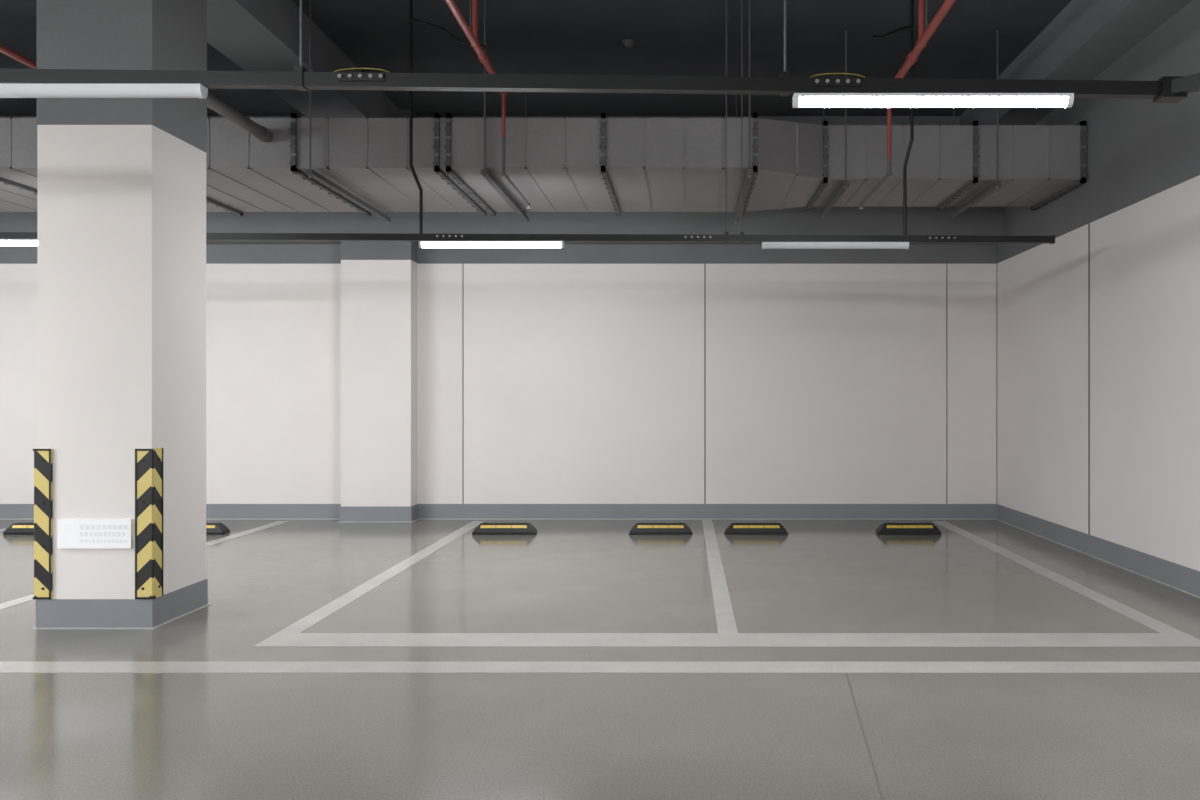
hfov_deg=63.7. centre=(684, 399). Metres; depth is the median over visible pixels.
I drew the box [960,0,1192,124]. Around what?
ceiling beam
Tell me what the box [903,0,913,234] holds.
conduit
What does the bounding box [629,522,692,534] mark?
wheel stop
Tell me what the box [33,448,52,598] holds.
guard
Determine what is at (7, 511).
baseboard
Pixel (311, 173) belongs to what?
hanger
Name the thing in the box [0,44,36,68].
pipe
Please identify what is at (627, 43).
smoke detector
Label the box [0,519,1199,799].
floor
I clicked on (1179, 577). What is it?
baseboard
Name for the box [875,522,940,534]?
wheel stop
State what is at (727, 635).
parking line
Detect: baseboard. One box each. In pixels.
[0,504,995,518]
[996,504,1199,597]
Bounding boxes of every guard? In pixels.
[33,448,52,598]
[135,448,162,598]
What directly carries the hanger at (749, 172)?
hanging from the ceiling
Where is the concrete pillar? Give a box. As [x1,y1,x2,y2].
[31,0,209,628]
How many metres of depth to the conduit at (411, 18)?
7.29 m
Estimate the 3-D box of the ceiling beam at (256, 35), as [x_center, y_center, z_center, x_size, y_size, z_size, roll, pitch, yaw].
[-3.335,-2.905,1.245,0.570,0.390,18.490,0,0,0]
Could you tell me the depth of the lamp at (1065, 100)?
3.97 m
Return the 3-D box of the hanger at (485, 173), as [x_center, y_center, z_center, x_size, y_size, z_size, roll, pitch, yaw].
[-1.550,-2.410,8.390,0.050,1.375,1.980,0,0,0]
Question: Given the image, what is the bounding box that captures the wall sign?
[57,519,132,548]
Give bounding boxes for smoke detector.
[621,39,634,47]
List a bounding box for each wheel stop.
[3,522,33,534]
[206,522,229,534]
[472,522,537,534]
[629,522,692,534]
[724,522,787,534]
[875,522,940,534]
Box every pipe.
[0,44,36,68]
[207,92,272,141]
[445,0,530,208]
[859,0,955,208]
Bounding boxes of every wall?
[0,116,996,503]
[997,0,1199,570]
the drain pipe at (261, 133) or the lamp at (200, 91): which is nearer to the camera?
the lamp at (200, 91)
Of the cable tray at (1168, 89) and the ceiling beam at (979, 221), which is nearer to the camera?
the cable tray at (1168, 89)
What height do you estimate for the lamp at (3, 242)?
0.051 m
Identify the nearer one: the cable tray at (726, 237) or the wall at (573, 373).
the cable tray at (726, 237)
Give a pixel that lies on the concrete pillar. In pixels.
(121, 182)
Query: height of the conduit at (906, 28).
0.115 m
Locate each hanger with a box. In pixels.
[306,0,390,222]
[481,0,528,222]
[734,0,752,222]
[821,30,849,217]
[951,30,1001,217]
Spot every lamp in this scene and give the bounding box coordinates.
[0,84,207,98]
[0,239,36,245]
[419,241,564,247]
[762,242,908,248]
[792,93,1073,107]
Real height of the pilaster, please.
4.400 m
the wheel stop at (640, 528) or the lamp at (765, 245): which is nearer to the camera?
the lamp at (765, 245)
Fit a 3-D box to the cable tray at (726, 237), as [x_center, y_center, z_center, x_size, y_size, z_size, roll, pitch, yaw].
[-3.575,-2.154,7.413,12.850,1.889,0.074,0,0,0]
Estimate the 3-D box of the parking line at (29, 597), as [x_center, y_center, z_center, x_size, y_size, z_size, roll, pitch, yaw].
[-6.820,1.299,7.680,5.160,0.002,5.240,0,0,0]
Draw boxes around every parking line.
[0,521,288,609]
[253,520,1199,646]
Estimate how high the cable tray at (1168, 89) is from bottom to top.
1.849 m
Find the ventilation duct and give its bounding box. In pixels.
[0,113,1086,215]
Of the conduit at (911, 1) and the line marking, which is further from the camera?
the conduit at (911, 1)
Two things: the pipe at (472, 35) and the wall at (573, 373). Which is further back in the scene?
the wall at (573, 373)
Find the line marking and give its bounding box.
[0,662,1199,672]
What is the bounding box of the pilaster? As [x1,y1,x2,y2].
[338,109,418,521]
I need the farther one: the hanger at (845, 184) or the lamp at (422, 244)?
the hanger at (845, 184)
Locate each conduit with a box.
[409,0,422,233]
[410,17,487,48]
[872,26,913,40]
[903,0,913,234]
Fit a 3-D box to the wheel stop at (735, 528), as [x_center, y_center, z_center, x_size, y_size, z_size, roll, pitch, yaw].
[0.690,1.246,9.330,0.620,0.108,0.163,0,0,0]
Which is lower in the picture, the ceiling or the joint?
the joint
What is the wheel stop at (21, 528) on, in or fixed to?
on the floor
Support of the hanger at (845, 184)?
hanging from the ceiling
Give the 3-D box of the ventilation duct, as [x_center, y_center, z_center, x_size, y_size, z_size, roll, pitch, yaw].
[-5.247,-2.071,8.397,17.306,0.578,1.826,0,0,0]
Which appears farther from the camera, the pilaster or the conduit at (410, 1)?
the pilaster
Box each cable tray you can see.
[0,0,1054,243]
[0,0,1199,102]
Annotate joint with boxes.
[846,673,883,799]
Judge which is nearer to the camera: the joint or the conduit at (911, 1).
the joint
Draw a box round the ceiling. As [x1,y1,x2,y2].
[0,0,1071,115]
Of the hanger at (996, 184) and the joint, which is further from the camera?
the hanger at (996, 184)
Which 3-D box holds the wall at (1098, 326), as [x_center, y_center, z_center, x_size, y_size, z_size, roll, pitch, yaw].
[3.533,-0.900,1.255,0.254,4.400,18.510,0,0,0]
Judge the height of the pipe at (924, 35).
1.403 m
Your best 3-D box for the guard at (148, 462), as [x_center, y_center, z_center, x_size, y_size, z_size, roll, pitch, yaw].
[-3.071,0.705,5.504,0.106,0.855,0.106,0,0,0]
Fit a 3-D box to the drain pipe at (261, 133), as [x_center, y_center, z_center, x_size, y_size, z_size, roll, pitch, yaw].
[-3.270,-2.060,6.805,0.110,0.110,1.410,0,0,0]
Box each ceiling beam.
[0,207,1004,243]
[207,0,398,117]
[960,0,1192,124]
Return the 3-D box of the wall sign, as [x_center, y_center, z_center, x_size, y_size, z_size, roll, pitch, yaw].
[-3.353,0.760,5.459,0.417,0.165,0.022,0,0,0]
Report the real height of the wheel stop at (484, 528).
0.108 m
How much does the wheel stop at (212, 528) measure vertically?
0.108 m

